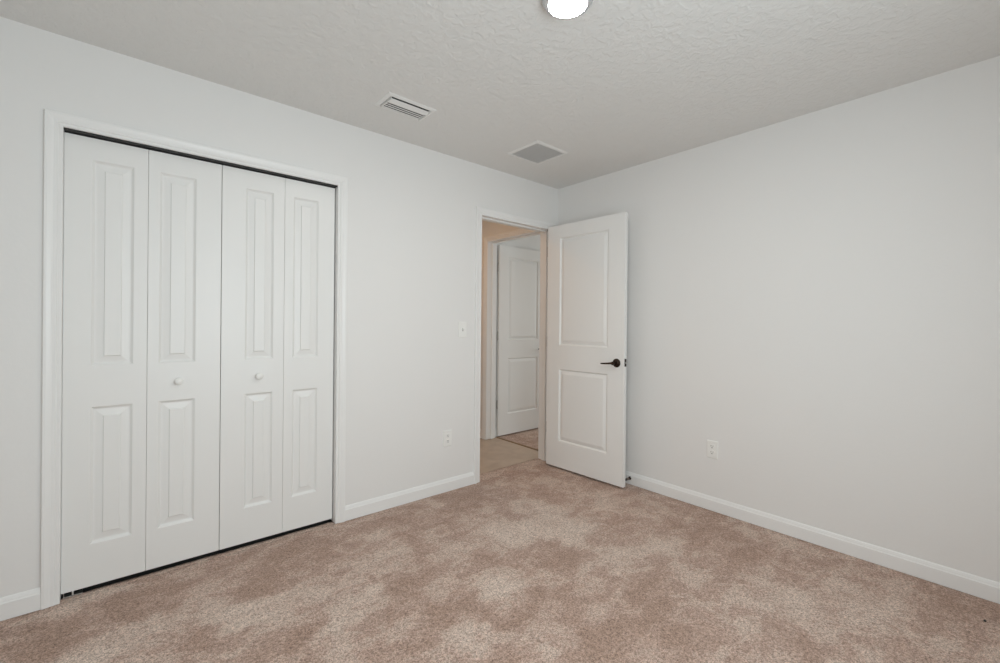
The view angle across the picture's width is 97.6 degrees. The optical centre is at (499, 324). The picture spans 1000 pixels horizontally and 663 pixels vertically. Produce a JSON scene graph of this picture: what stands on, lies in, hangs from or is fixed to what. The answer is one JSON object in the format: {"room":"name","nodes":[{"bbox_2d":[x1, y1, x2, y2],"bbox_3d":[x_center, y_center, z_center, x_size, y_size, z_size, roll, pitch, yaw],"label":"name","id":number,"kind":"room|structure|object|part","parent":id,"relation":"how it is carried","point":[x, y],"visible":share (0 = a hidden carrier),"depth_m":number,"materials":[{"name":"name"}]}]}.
{"room":"empty bedroom","nodes":[
{"label":"empty bedroom","id":0,"kind":"room"},
{"bbox_2d":[0,17,557,597],"bbox_3d":[-0.978,-0.014,2.740,3.835,2.440,0.115,0,0,-41],"label":"wall","id":1,"kind":"structure","parent":0,"point":[412,208],"depth_m":2.70,"materials":[{"name":"white paint"}]},
{"bbox_2d":[0,587,39,620],"bbox_3d":[-2.126,1.153,1.681,0.498,0.090,0.014,0,0,-41],"label":"baseboard","id":2,"kind":"structure","parent":1,"relation":"attached to","point":[11,606],"depth_m":1.80,"materials":[{"name":"white paint"}]},
{"bbox_2d":[61,132,221,593],"bbox_3d":[-1.685,0.171,2.098,0.586,2.017,0.061,0,0,-41],"label":"door","id":3,"kind":"structure","parent":1,"relation":"in","point":[142,242],"depth_m":2.07,"materials":[{"name":"white paint"}]},
{"bbox_3d":[-1.588,0.281,2.163,0.036,0.036,0.031,0,0,-41],"label":"knob","id":4,"kind":"part","parent":3,"relation":"part of","materials":[{"name":"white plastic"}]},
{"bbox_2d":[40,109,347,609],"bbox_3d":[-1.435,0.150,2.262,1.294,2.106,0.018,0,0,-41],"label":"trim","id":5,"kind":"structure","parent":1,"relation":"attached to","point":[54,121],"depth_m":1.87,"materials":[{"name":"white paint"}]},
{"bbox_2d":[64,128,336,187],"bbox_3d":[-1.452,-0.844,2.291,1.178,0.006,0.060,0,0,-41],"label":"track","id":6,"kind":"object","parent":1,"relation":"attached to","point":[67,130],"visible":0.79,"depth_m":2.19,"materials":[{"name":"black metal"}]},
{"bbox_2d":[219,165,334,549],"bbox_3d":[-1.239,0.175,2.481,0.586,2.017,0.061,0,0,-41],"label":"door","id":7,"kind":"structure","parent":1,"relation":"in","point":[278,233],"depth_m":2.46,"materials":[{"name":"white paint"}]},
{"bbox_3d":[-1.318,0.283,2.395,0.036,0.036,0.031,0,0,-41],"label":"knob","id":8,"kind":"part","parent":7,"relation":"part of","materials":[{"name":"white plastic"}]},
{"bbox_2d":[345,472,473,520],"bbox_3d":[-0.578,1.165,3.011,0.994,0.090,0.014,0,0,-41],"label":"baseboard","id":9,"kind":"structure","parent":1,"relation":"attached to","point":[352,511],"depth_m":2.96,"materials":[{"name":"white paint"}]},
{"bbox_2d":[443,430,451,446],"bbox_3d":[-0.380,0.827,3.181,0.072,0.116,0.009,0,0,-41],"label":"power outlet","id":10,"kind":"object","parent":1,"relation":"attached to","point":[447,435],"visible":1,"depth_m":3.18,"materials":[{"name":"white plastic"}]},
{"bbox_2d":[458,322,466,336],"bbox_3d":[-0.275,0.037,3.257,0.072,0.116,0.018,0,0,-41],"label":"light switch","id":11,"kind":"object","parent":1,"relation":"attached to","point":[461,325],"visible":1,"depth_m":3.25,"materials":[{"name":"white plastic"}]},
{"bbox_2d":[480,458,545,481],"bbox_3d":[0.089,1.230,3.682,0.839,0.030,0.135,0,0,-41],"label":"floor","id":12,"kind":"structure","parent":1,"relation":"in","point":[502,471],"depth_m":3.67,"materials":[{"name":"carpet"}]},
{"bbox_2d":[473,206,555,483],"bbox_3d":[0.148,0.159,3.622,0.893,2.113,0.018,0,0,-41],"label":"trim","id":13,"kind":"structure","parent":1,"relation":"attached to","point":[480,211],"depth_m":3.35,"materials":[{"name":"white paint"}]},
{"bbox_2d":[482,216,547,460],"bbox_3d":[0.105,0.178,3.673,0.815,2.074,0.117,0,0,-41],"label":"trim","id":14,"kind":"structure","parent":1,"relation":"attached to","point":[544,232],"depth_m":3.92,"materials":[{"name":"white paint"}]},
{"bbox_2d":[546,212,627,487],"bbox_3d":[0.674,0.184,3.531,0.157,2.043,0.783,0,0,-43],"label":"door","id":15,"kind":"structure","parent":1,"relation":"in","point":[587,298],"depth_m":3.48,"materials":[{"name":"white paint"}]},
{"bbox_3d":[0.853,0.289,3.264,0.061,0.066,0.066,0,0,-43],"label":"handle","id":16,"kind":"part","parent":15,"relation":"part of","materials":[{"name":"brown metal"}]},
{"bbox_2d":[0,463,999,662],"bbox_3d":[-0.107,1.236,1.803,3.720,0.040,3.980,0,0,-41],"label":"floor","id":17,"kind":"structure","parent":0,"point":[541,563],"depth_m":1.95,"materials":[{"name":"carpet"}]},
{"bbox_2d":[63,589,82,598],"bbox_3d":[-1.898,1.185,1.945,0.063,0.032,0.032,0,0,-41],"label":"pivot bracket","id":18,"kind":"object","parent":17,"relation":"on","point":[72,593],"visible":0.94,"depth_m":1.94,"materials":[{"name":"grey metal"}]},
{"bbox_2d":[0,0,999,188],"bbox_3d":[0.151,-1.261,1.500,3.915,0.080,3.450,0,0,-41],"label":"ceiling","id":19,"kind":"structure","parent":0,"point":[617,85],"depth_m":2.00,"materials":[{"name":"white paint"}]},
{"bbox_2d":[374,92,436,120],"bbox_3d":[-0.533,-1.220,2.476,0.296,0.018,0.184,0,0,-41],"label":"ceiling vent","id":20,"kind":"object","parent":19,"relation":"in","point":[392,102],"visible":1,"depth_m":2.46,"materials":[{"name":"white metal"}]},
{"bbox_2d":[507,140,567,164],"bbox_3d":[0.267,-1.219,3.121,0.316,0.007,0.310,0,0,-41],"label":"ceiling vent","id":21,"kind":"object","parent":19,"relation":"in","point":[537,152],"visible":1,"depth_m":3.10,"materials":[{"name":"white metal"}]},
{"bbox_2d":[542,0,592,18],"bbox_3d":[0.253,-1.204,1.633,0.193,0.032,0.193,0,0,-41],"label":"recessed light","id":22,"kind":"object","parent":19,"relation":"in","point":[559,9],"visible":1,"depth_m":1.65,"materials":[{"name":"white"}]},
{"bbox_2d":[480,220,520,429],"bbox_3d":[0.037,-0.007,4.502,0.120,2.440,1.235,0,0,-41],"label":"wall","id":23,"kind":"structure","parent":0,"point":[488,228],"depth_m":4.67,"materials":[{"name":"white paint"}]},
{"bbox_2d":[482,228,535,439],"bbox_3d":[0.103,0.144,4.317,0.018,2.140,0.859,0,0,-41],"label":"trim","id":24,"kind":"structure","parent":23,"relation":"attached to","point":[521,231],"depth_m":4.61,"materials":[{"name":"white paint"}]},
{"bbox_2d":[486,231,539,439],"bbox_3d":[0.168,0.164,4.348,0.122,2.101,0.819,0,0,-41],"label":"trim","id":25,"kind":"structure","parent":23,"relation":"attached to","point":[492,245],"depth_m":4.63,"materials":[{"name":"white paint"}]},
{"bbox_2d":[480,428,537,473],"bbox_3d":[1.153,1.238,4.342,4.900,0.030,2.950,0,0,-41],"label":"floor","id":26,"kind":"structure","parent":0,"point":[496,453],"depth_m":4.23,"materials":[{"name":"tile"}]},
{"bbox_2d":[497,437,537,450],"bbox_3d":[0.228,1.215,4.409,0.028,0.011,0.783,0,0,-41],"label":"trim","id":27,"kind":"structure","parent":26,"relation":"on","point":[497,437],"depth_m":4.44,"materials":[{"name":"brown"}]},
{"bbox_2d":[495,235,539,427],"bbox_3d":[1.083,0.001,5.785,3.140,2.440,0.115,0,0,-41],"label":"wall","id":28,"kind":"structure","parent":0,"point":[533,242],"depth_m":4.98,"materials":[{"name":"white paint"}]},
{"bbox_2d":[496,245,539,435],"bbox_3d":[0.271,0.173,4.928,0.755,2.058,0.096,0,0,-41],"label":"door","id":29,"kind":"structure","parent":28,"relation":"in","point":[518,271],"depth_m":4.89,"materials":[{"name":"white paint"}]},
{"bbox_2d":[558,56,999,582],"bbox_3d":[1.586,0.010,2.745,0.060,2.440,3.450,0,0,-41],"label":"wall","id":30,"kind":"structure","parent":0,"point":[814,297],"depth_m":2.39,"materials":[{"name":"white paint"}]},
{"bbox_2d":[707,440,717,458],"bbox_3d":[1.405,0.826,2.895,0.009,0.116,0.072,0,0,-41],"label":"power outlet","id":31,"kind":"object","parent":30,"relation":"attached to","point":[712,446],"visible":1,"depth_m":2.89,"materials":[{"name":"white plastic"}]},
{"bbox_2d":[625,471,999,603],"bbox_3d":[1.551,1.185,2.717,0.014,0.090,3.206,0,0,-41],"label":"baseboard","id":32,"kind":"structure","parent":30,"relation":"attached to","point":[974,585],"depth_m":2.38,"materials":[{"name":"white paint"}]}
]}

